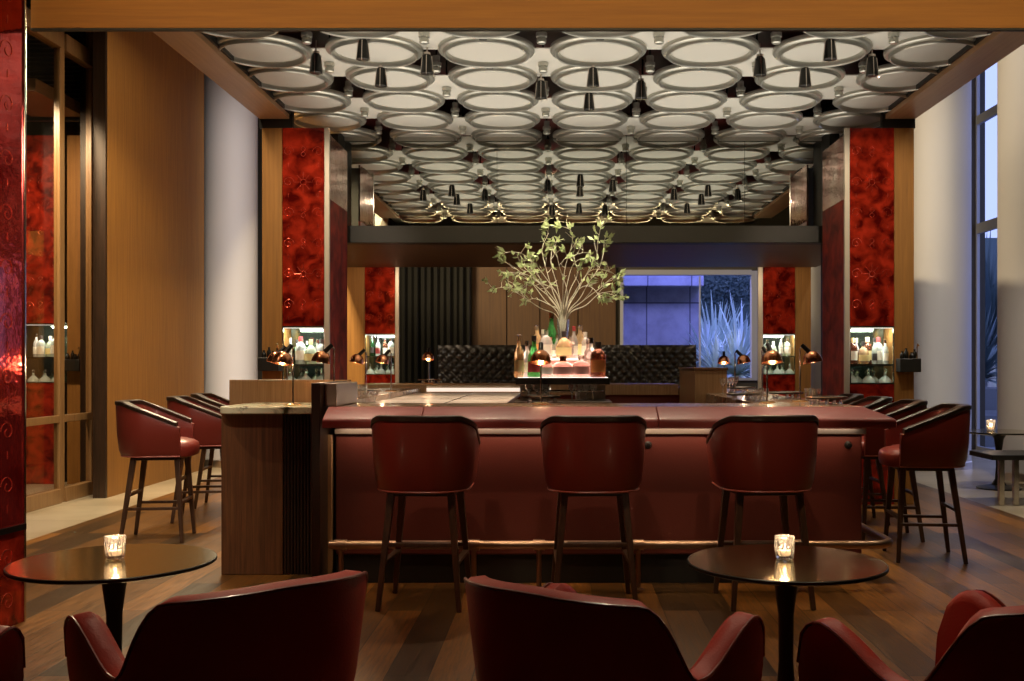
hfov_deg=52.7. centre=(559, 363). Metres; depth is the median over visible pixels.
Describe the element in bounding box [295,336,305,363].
bottle
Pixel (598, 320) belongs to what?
wall panel
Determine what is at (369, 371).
decanter
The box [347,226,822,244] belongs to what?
beam
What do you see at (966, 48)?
trim
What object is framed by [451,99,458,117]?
connector
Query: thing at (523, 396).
tray
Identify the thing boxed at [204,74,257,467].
column
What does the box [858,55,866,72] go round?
connector
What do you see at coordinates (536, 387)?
stemmed glass
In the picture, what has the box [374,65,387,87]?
ceiling spotlight
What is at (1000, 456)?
table
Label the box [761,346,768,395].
desk lamp
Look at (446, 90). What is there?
connector
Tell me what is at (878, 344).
bottle
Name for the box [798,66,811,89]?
ceiling spotlight
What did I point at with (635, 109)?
connector
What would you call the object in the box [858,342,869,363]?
bottle
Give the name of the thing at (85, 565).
round table
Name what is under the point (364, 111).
connector
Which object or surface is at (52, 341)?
bottle
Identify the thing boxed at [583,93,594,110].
ceiling spotlight
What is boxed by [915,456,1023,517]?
floor
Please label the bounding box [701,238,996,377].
wall
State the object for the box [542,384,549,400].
stemmed glass
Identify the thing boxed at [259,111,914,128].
trim
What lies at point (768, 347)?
socket
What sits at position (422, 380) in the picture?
tray stand
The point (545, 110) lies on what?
connector
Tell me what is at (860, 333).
mirror
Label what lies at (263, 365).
wall box
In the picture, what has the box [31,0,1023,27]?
beam
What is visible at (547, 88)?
connector
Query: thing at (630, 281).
trim
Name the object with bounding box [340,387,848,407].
countertop
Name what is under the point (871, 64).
ceiling spotlight
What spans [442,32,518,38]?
panel
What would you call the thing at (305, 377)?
decanter
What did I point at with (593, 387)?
stemmed glass
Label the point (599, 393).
display stand
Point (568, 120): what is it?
panel
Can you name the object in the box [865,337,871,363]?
bottle
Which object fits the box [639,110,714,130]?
panel
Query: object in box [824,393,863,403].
bar stool
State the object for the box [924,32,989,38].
panel
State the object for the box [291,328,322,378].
display shelf
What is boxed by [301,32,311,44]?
connector
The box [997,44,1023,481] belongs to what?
column
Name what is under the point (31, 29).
trim
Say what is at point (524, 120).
panel
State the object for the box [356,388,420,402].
countertop
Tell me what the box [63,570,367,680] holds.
lounge chair
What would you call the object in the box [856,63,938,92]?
panel
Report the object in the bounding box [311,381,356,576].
panel
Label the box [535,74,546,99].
ceiling spotlight
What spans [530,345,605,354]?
banquette
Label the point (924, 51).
panel
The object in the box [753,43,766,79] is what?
ceiling spotlight
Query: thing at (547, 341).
bottle
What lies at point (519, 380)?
shelf
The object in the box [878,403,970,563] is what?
bar stool
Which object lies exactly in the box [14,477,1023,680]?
floor
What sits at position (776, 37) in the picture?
connector
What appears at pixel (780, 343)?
bottle
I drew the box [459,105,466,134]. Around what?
connector
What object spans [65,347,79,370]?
wall box
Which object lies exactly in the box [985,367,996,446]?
bank
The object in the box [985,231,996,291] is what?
shrub
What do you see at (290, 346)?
socket
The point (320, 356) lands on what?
desk lamp
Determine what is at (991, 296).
shrub
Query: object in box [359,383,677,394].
countertop
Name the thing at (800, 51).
panel
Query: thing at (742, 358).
desk lamp
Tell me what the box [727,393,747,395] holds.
tray
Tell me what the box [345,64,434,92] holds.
panel
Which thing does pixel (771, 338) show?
mirror
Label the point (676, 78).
panel
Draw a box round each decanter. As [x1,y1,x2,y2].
[27,369,38,381]
[39,369,50,381]
[285,368,296,379]
[300,368,311,379]
[315,368,322,379]
[367,364,374,373]
[377,364,385,373]
[772,364,781,373]
[785,363,793,373]
[851,368,858,382]
[856,370,861,382]
[862,368,874,382]
[872,371,878,382]
[878,368,891,382]
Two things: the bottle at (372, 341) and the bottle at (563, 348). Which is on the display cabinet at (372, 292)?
the bottle at (372, 341)
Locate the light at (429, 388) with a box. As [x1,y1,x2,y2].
[427,386,550,391]
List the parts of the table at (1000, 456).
leg, leg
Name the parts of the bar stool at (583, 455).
leg, leg, seat frame, rail, leg, leg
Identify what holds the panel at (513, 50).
attached to the ceiling at (880, 41)
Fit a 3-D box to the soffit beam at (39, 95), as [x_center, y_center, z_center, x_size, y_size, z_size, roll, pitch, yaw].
[-5.465,-2.759,10.725,0.570,0.130,1.050,0,0,0]
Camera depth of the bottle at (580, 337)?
7.75 m
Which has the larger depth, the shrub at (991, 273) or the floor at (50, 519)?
the shrub at (991, 273)
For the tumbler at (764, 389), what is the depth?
7.22 m
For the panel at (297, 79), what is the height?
0.072 m
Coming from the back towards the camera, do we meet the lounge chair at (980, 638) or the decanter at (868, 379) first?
the decanter at (868, 379)
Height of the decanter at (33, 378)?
0.142 m
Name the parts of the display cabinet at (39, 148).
red glass panel, red glass panel, niche frame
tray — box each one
[521,395,560,397]
[727,387,755,388]
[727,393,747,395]
[768,392,803,393]
[805,396,846,399]
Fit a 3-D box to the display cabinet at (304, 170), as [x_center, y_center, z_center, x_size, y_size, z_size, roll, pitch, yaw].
[-2.558,-0.462,10.415,0.653,3.645,0.850,0,0,0]
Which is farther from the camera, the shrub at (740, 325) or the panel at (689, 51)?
the shrub at (740, 325)
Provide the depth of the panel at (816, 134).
10.93 m
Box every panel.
[0,0,26,626]
[201,32,277,38]
[217,34,311,67]
[247,64,333,92]
[273,88,350,113]
[294,110,366,130]
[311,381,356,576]
[322,32,398,38]
[325,35,422,67]
[330,127,379,140]
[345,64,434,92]
[362,90,444,113]
[377,110,452,130]
[390,128,460,140]
[438,35,534,67]
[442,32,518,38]
[448,65,536,92]
[457,89,538,113]
[465,111,539,130]
[471,128,541,140]
[472,267,505,344]
[507,267,538,345]
[540,267,577,339]
[550,35,646,67]
[551,65,638,92]
[551,89,632,113]
[552,111,627,130]
[553,128,622,140]
[563,32,639,38]
[579,267,615,344]
[634,129,704,140]
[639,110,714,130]
[645,90,727,113]
[653,64,741,92]
[661,35,759,67]
[683,32,759,38]
[715,127,786,140]
[726,110,802,130]
[739,89,822,113]
[754,65,844,92]
[773,34,872,67]
[796,128,843,140]
[804,32,880,38]
[813,109,879,130]
[833,89,907,113]
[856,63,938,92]
[883,35,975,67]
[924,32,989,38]
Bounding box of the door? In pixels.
[26,7,92,512]
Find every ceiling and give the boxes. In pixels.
[216,32,926,134]
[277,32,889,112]
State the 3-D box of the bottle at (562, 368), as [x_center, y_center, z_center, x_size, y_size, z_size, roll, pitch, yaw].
[0.021,0.018,7.399,0.151,0.154,0.101,0,0,0]
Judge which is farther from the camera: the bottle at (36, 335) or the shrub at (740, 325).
the shrub at (740, 325)
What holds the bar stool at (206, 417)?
on the floor at (418, 633)
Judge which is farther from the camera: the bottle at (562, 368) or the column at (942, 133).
the column at (942, 133)
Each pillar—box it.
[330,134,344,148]
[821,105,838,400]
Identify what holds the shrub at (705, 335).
in the planter
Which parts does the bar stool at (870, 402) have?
rail, leg, leg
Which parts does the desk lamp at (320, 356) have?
lamp shade, stem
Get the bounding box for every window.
[620,270,757,379]
[976,75,996,449]
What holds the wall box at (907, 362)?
attached to the display cabinet at (868, 173)
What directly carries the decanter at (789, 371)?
on the display cabinet at (784, 293)
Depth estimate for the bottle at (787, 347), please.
14.06 m
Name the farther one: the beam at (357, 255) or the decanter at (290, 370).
the beam at (357, 255)
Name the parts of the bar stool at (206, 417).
leg, leg, rail, seat frame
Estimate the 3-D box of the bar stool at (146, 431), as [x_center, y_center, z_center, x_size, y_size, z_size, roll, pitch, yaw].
[-3.132,0.822,8.048,0.598,1.080,0.602,0,0,-8]
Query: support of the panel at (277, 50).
attached to the ceiling at (880, 41)
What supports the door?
in the wall
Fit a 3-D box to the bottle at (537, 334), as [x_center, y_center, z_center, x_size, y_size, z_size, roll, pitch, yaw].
[-0.173,-0.166,7.779,0.076,0.256,0.072,0,0,0]
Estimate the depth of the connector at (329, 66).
8.44 m
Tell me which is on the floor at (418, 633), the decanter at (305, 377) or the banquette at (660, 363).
the banquette at (660, 363)
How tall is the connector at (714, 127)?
0.330 m
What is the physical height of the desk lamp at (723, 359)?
0.402 m
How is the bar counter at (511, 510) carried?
on the floor at (418, 633)
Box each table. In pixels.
[3,544,216,651]
[687,544,888,680]
[969,450,1023,504]
[970,429,1023,490]
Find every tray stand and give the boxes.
[358,388,380,394]
[418,379,441,383]
[521,395,560,402]
[726,393,747,399]
[727,386,755,391]
[768,391,803,397]
[805,396,846,403]
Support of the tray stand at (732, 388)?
on the bar counter at (511, 510)
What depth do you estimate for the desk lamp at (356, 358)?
9.46 m
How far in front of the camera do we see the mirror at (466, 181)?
11.19 m
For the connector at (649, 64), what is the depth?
8.44 m
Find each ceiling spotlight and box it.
[309,40,322,76]
[355,39,369,63]
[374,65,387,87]
[420,47,433,76]
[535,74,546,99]
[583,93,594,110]
[586,65,599,89]
[635,69,646,101]
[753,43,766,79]
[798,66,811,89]
[822,39,837,63]
[865,49,878,77]
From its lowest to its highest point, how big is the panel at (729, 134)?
0.072 m
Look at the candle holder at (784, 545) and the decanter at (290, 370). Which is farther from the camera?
the decanter at (290, 370)
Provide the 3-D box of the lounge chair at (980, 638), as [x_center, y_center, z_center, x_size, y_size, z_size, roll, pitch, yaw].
[1.109,0.964,2.740,0.716,0.802,0.661,0,0,-33]
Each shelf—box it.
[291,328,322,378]
[514,399,611,402]
[516,377,609,384]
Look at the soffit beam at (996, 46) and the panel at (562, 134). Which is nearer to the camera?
the soffit beam at (996, 46)
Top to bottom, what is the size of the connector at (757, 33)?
0.330 m
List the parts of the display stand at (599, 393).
light panel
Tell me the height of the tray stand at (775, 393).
0.049 m
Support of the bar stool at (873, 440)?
on the floor at (418, 633)
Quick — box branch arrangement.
[482,214,628,318]
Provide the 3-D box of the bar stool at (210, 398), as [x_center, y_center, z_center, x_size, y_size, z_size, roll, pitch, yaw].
[-3.232,0.822,9.949,0.598,1.080,0.602,0,0,-6]
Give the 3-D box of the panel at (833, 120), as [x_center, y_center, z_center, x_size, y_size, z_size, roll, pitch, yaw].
[2.928,-2.446,10.361,0.760,0.072,0.778,0,0,0]
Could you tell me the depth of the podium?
6.66 m
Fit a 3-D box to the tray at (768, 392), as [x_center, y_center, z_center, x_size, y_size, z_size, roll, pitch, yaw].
[1.728,0.222,7.900,0.270,0.012,0.270,0,0,0]
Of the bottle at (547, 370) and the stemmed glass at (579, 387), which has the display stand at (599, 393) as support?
the bottle at (547, 370)
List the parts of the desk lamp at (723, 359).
lamp shade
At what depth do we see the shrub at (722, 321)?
22.07 m
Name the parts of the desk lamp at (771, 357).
stem, lamp shade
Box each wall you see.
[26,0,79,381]
[107,32,203,497]
[258,71,984,449]
[623,287,698,366]
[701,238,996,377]
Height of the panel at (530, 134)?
0.072 m
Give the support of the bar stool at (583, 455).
on the floor at (418, 633)
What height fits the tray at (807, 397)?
0.012 m
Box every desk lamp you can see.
[266,345,287,379]
[272,344,301,405]
[311,343,334,380]
[349,349,368,391]
[375,349,396,390]
[422,348,433,383]
[530,342,550,403]
[718,351,729,363]
[734,350,750,390]
[759,343,782,402]
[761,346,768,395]
[792,344,822,401]
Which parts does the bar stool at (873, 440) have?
seat, leg, rail, leg, leg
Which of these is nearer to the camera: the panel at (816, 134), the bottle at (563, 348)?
the bottle at (563, 348)
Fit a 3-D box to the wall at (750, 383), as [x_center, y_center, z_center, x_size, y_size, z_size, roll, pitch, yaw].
[-0.625,-1.790,16.475,14.750,6.300,0.150,0,0,0]
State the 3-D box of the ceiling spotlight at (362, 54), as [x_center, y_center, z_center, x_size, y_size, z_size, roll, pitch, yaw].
[-1.467,-2.385,7.691,0.097,0.270,0.097,0,0,45]
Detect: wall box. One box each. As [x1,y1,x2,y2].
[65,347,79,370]
[258,342,281,370]
[896,343,920,371]
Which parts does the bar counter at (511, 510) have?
arm rail, arm rail, panel, panel, foot rail, arm rail, arm rail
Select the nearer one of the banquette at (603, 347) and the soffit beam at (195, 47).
the soffit beam at (195, 47)
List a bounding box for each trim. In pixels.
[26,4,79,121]
[30,28,1023,31]
[80,32,106,497]
[202,33,290,113]
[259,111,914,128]
[623,276,703,286]
[883,32,991,113]
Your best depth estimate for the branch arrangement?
7.80 m
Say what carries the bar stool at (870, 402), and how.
on the floor at (418, 633)
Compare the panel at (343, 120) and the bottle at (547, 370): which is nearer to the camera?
the bottle at (547, 370)
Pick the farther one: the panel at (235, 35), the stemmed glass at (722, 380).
the stemmed glass at (722, 380)
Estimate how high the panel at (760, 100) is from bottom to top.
0.072 m
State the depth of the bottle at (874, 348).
10.08 m
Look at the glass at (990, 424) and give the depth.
11.26 m
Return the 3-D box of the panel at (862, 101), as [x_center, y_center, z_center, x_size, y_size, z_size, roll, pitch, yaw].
[2.928,-2.446,9.601,0.760,0.072,0.778,0,0,0]
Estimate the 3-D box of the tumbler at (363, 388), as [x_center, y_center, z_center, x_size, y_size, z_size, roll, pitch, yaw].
[-1.600,0.215,8.400,0.068,0.090,0.068,0,0,0]
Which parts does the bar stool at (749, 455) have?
leg, leg, rail, seat frame, leg, leg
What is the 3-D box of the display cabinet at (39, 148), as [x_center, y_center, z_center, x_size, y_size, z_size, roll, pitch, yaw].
[-5.737,-0.615,11.865,0.668,3.950,0.350,0,0,0]
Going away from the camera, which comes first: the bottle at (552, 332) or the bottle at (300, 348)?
the bottle at (552, 332)
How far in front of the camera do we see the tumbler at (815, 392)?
7.08 m
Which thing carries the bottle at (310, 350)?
on the display cabinet at (304, 170)
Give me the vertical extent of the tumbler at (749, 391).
0.090 m
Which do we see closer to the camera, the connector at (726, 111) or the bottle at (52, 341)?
the connector at (726, 111)
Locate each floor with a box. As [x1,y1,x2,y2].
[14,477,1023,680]
[26,468,220,540]
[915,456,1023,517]
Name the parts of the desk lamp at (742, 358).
stem, lamp shade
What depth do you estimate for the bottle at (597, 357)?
7.36 m
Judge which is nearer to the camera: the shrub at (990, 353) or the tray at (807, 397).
the tray at (807, 397)
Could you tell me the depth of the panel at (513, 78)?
8.85 m
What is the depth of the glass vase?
7.76 m
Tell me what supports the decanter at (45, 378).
on the display cabinet at (39, 148)
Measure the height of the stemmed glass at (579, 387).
0.120 m
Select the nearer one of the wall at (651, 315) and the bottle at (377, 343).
the bottle at (377, 343)
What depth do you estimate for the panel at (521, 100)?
9.62 m
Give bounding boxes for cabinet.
[26,135,79,483]
[262,128,346,379]
[347,267,398,387]
[678,367,727,402]
[758,267,810,398]
[823,128,913,503]
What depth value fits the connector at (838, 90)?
9.20 m
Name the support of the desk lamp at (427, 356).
on the bar counter at (511, 510)
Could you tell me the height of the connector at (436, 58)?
0.330 m
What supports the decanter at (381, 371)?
on the display cabinet at (372, 292)
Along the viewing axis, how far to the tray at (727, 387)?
9.48 m
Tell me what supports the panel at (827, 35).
attached to the ceiling at (880, 41)
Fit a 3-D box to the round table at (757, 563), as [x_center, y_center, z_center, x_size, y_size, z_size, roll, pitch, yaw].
[0.869,1.059,3.970,0.756,0.602,0.756,0,0,0]
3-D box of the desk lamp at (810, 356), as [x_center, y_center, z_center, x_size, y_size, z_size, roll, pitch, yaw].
[1.707,0.059,7.131,0.211,0.402,0.136,0,0,22]
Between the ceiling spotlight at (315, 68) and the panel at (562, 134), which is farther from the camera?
the panel at (562, 134)
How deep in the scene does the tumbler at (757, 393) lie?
7.03 m
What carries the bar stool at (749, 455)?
on the floor at (418, 633)
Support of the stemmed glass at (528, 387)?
on the glass shelf at (517, 400)
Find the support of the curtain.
on the floor at (418, 633)
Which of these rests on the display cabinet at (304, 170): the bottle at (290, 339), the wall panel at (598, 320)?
the bottle at (290, 339)
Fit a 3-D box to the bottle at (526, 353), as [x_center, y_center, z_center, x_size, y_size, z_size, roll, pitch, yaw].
[-0.240,-0.037,7.499,0.062,0.265,0.059,0,0,0]
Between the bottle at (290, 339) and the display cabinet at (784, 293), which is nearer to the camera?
the bottle at (290, 339)
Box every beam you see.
[26,78,79,116]
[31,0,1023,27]
[154,32,288,118]
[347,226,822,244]
[347,245,820,266]
[886,32,1023,118]
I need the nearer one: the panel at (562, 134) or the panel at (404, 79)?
the panel at (404, 79)
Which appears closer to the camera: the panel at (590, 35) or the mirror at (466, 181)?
the panel at (590, 35)
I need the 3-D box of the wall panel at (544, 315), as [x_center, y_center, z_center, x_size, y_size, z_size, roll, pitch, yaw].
[-0.016,-0.740,16.367,0.587,4.200,0.055,0,0,0]
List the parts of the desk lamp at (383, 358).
lamp shade, stem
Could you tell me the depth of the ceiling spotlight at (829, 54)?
7.66 m
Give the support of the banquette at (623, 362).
on the floor at (418, 633)
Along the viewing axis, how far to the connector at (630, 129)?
10.73 m
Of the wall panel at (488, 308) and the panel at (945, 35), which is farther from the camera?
the wall panel at (488, 308)
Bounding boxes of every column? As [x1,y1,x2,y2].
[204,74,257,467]
[811,265,820,400]
[914,81,971,469]
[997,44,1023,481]
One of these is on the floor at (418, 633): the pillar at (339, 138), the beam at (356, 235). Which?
the pillar at (339, 138)
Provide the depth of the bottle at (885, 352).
10.08 m
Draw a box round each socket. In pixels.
[284,344,292,352]
[323,343,333,351]
[538,342,542,349]
[766,343,772,350]
[800,344,810,352]
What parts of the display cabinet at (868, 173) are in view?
return panel, return panel, corner post, red glass panel, red glass panel, niche frame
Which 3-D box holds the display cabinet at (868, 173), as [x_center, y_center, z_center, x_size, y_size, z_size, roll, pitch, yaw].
[3.091,-0.462,10.415,0.673,3.645,0.850,0,0,0]
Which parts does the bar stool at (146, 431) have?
leg, leg, rail, seat frame, leg, seat, leg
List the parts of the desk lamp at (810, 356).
stem, lamp shade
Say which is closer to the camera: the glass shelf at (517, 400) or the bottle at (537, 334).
the glass shelf at (517, 400)
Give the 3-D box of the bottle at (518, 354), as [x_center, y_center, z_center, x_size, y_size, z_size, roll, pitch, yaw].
[-0.294,-0.058,7.399,0.072,0.306,0.068,0,0,0]
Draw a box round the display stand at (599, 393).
[516,359,609,398]
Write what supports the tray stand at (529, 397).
on the bar counter at (511, 510)
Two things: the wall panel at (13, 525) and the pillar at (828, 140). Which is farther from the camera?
the pillar at (828, 140)
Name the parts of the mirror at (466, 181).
mirror pane, mirror pane, mirror pane, mirror pane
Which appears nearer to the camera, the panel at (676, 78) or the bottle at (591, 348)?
the bottle at (591, 348)
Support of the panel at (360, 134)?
attached to the ceiling at (880, 41)
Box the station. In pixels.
[371,393,519,402]
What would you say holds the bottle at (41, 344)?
on the display cabinet at (39, 148)
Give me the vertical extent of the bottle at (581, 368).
0.161 m
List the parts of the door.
frame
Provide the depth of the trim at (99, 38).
10.46 m
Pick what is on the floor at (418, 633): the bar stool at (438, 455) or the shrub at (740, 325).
the bar stool at (438, 455)
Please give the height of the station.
1.058 m
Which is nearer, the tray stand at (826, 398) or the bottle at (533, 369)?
the tray stand at (826, 398)
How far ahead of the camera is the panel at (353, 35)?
7.63 m
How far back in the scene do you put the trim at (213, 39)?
8.51 m
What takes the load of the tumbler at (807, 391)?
on the bar counter at (511, 510)
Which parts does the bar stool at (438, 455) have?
leg, leg, seat frame, rail, leg, leg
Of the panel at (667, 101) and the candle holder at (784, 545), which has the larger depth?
the panel at (667, 101)
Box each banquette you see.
[438,345,529,382]
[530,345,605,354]
[606,345,641,382]
[642,345,695,386]
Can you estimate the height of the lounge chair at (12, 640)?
0.802 m
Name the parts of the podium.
panel, fluted panel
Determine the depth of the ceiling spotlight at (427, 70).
8.04 m
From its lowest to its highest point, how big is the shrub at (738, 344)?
1.361 m
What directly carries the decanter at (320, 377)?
on the display cabinet at (304, 170)
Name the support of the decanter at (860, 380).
on the display cabinet at (868, 173)
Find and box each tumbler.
[359,385,366,395]
[747,389,753,401]
[753,389,762,401]
[759,388,768,400]
[804,388,813,400]
[811,389,820,401]
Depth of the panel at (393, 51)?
8.09 m
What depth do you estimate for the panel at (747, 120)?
10.41 m
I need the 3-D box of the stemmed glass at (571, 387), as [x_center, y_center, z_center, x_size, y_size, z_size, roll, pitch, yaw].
[0.085,0.200,7.300,0.054,0.120,0.054,0,0,0]
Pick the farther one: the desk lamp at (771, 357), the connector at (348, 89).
the connector at (348, 89)
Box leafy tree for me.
[701,276,749,372]
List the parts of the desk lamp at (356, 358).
lamp shade, stem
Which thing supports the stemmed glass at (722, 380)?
on the bar counter at (511, 510)
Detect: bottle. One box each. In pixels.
[33,334,37,356]
[37,336,45,356]
[45,336,51,356]
[50,339,53,356]
[289,338,293,355]
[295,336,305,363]
[304,339,315,363]
[316,339,322,363]
[370,335,373,355]
[376,337,379,355]
[383,337,387,355]
[388,338,393,355]
[514,335,523,376]
[524,341,528,376]
[528,336,539,376]
[534,325,540,349]
[540,330,551,358]
[542,363,552,376]
[548,312,556,343]
[550,337,555,358]
[553,356,572,376]
[554,334,557,358]
[555,331,571,358]
[569,337,573,358]
[571,326,577,358]
[572,355,589,376]
[577,325,583,354]
[581,332,587,354]
[584,339,588,361]
[587,338,594,363]
[590,342,605,376]
[779,336,782,355]
[784,338,790,355]
[851,338,857,363]
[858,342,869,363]
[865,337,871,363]
[872,338,876,363]
[875,337,882,363]
[882,339,888,363]
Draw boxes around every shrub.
[679,312,737,366]
[696,335,744,376]
[701,294,748,376]
[701,294,749,377]
[704,324,749,377]
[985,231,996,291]
[985,261,996,386]
[985,302,996,383]
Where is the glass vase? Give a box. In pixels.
[557,319,568,339]
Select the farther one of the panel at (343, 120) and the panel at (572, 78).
the panel at (343, 120)
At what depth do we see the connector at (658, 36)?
7.68 m
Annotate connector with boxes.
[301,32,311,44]
[324,35,334,72]
[344,80,352,96]
[360,89,368,117]
[374,121,381,134]
[419,32,429,44]
[433,50,440,72]
[442,59,450,96]
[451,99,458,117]
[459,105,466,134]
[536,32,546,44]
[538,45,547,72]
[541,107,549,117]
[543,118,550,134]
[544,76,548,96]
[627,103,634,134]
[632,99,640,117]
[645,50,654,72]
[653,32,664,44]
[711,118,718,134]
[723,88,730,117]
[736,78,744,96]
[752,33,757,71]
[771,32,781,44]
[795,126,802,134]
[813,102,821,117]
[834,86,843,96]
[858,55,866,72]
[888,32,899,44]
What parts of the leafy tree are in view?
crown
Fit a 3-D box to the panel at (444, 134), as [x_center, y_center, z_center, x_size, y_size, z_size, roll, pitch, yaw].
[-1.452,-2.446,10.948,0.760,0.072,0.433,0,0,0]
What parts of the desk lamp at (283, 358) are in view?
lamp shade, stem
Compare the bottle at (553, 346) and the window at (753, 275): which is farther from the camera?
the window at (753, 275)
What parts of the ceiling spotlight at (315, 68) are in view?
stem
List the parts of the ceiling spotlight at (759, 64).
stem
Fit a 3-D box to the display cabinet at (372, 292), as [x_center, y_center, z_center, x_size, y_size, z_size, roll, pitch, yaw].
[-2.532,-0.218,14.115,0.716,3.156,0.350,0,0,0]
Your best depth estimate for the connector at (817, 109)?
9.96 m
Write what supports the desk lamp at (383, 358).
on the bar counter at (511, 510)
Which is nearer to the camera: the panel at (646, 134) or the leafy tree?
the panel at (646, 134)
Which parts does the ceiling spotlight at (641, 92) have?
stem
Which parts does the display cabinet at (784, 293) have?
corner post, red glass panel, red glass panel, niche frame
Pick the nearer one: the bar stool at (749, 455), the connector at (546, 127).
the bar stool at (749, 455)
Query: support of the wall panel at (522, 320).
attached to the wall at (750, 383)
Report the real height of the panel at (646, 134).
0.072 m
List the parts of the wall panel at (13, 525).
glass panel, rail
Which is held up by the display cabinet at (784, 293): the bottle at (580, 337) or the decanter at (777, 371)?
the decanter at (777, 371)
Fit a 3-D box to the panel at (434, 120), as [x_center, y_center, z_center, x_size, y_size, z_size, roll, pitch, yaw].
[-1.452,-2.446,10.361,0.760,0.072,0.778,0,0,0]
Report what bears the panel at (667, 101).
attached to the ceiling at (880, 41)
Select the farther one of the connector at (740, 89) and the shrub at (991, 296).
the shrub at (991, 296)
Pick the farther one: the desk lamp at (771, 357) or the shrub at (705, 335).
the shrub at (705, 335)
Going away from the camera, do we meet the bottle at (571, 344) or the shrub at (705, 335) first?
the bottle at (571, 344)
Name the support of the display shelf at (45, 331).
attached to the display cabinet at (39, 148)
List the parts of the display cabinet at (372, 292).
red glass panel, niche frame, red glass panel, corner post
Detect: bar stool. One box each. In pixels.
[115,399,199,542]
[166,395,220,522]
[190,393,228,508]
[371,415,480,612]
[540,415,646,600]
[706,415,818,611]
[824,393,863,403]
[847,396,892,525]
[862,399,927,541]
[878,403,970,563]
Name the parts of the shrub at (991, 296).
stem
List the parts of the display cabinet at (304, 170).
red glass panel, niche frame, corner post, return panel, return panel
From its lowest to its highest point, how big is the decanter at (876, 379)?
0.121 m
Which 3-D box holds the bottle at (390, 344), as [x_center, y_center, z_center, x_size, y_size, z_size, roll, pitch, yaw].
[-2.298,-0.231,14.049,0.092,0.245,0.094,0,0,0]
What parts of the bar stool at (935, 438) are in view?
leg, seat, leg, seat frame, rail, leg, leg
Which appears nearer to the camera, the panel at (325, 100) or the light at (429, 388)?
the panel at (325, 100)
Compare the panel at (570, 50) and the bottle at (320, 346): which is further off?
the bottle at (320, 346)
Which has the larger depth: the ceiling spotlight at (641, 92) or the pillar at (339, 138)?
the pillar at (339, 138)
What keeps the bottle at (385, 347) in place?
on the display cabinet at (372, 292)
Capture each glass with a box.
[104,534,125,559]
[525,384,532,400]
[533,384,539,400]
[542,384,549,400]
[568,384,575,400]
[576,384,582,400]
[583,384,589,400]
[590,384,596,400]
[719,378,725,393]
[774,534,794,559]
[986,420,995,430]
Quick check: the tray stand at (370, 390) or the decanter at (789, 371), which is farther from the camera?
the decanter at (789, 371)
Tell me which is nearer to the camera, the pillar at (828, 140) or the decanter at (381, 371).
the pillar at (828, 140)
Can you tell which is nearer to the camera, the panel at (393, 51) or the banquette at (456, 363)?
the panel at (393, 51)
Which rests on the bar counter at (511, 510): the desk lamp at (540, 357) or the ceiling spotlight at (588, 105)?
the desk lamp at (540, 357)
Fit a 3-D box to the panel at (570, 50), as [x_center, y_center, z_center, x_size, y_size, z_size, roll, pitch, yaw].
[0.300,-2.446,8.081,0.760,0.072,0.778,0,0,0]
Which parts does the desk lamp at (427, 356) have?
lamp shade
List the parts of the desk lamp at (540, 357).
lamp shade, stem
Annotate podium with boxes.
[220,380,350,574]
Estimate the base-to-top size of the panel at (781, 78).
0.072 m
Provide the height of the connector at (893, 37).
0.330 m
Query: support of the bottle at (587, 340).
on the display stand at (599, 393)
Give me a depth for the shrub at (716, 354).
17.77 m
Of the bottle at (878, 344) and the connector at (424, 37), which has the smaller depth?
the connector at (424, 37)
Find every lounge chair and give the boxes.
[0,625,25,680]
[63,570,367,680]
[464,575,764,680]
[796,589,1023,680]
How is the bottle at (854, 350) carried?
on the display cabinet at (868, 173)
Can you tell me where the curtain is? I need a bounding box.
[400,267,470,382]
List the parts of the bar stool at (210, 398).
leg, rail, leg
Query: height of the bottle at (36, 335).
0.270 m
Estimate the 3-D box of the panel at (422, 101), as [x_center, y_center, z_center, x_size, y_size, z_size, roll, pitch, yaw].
[-1.452,-2.446,9.601,0.760,0.072,0.778,0,0,0]
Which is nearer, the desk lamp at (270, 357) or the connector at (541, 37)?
the connector at (541, 37)
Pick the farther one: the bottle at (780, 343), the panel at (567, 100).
the bottle at (780, 343)
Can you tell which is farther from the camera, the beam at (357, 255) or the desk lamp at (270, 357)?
the beam at (357, 255)
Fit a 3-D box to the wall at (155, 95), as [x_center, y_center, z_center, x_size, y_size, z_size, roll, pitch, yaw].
[-4.630,-1.790,11.925,0.060,6.300,2.850,0,0,0]
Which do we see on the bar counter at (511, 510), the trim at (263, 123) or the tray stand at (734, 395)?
the tray stand at (734, 395)
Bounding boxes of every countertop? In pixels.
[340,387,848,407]
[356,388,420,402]
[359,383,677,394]
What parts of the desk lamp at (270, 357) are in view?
lamp shade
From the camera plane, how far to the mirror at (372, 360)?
14.28 m
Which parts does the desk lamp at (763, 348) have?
stem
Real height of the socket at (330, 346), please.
0.076 m
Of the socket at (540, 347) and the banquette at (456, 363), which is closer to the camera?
the socket at (540, 347)
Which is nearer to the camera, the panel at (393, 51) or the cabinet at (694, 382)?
the panel at (393, 51)
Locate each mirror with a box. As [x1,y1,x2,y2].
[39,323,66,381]
[345,113,820,225]
[369,335,393,370]
[764,335,789,370]
[851,328,882,378]
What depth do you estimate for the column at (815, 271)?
14.51 m
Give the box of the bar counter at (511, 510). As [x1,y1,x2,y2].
[322,383,896,591]

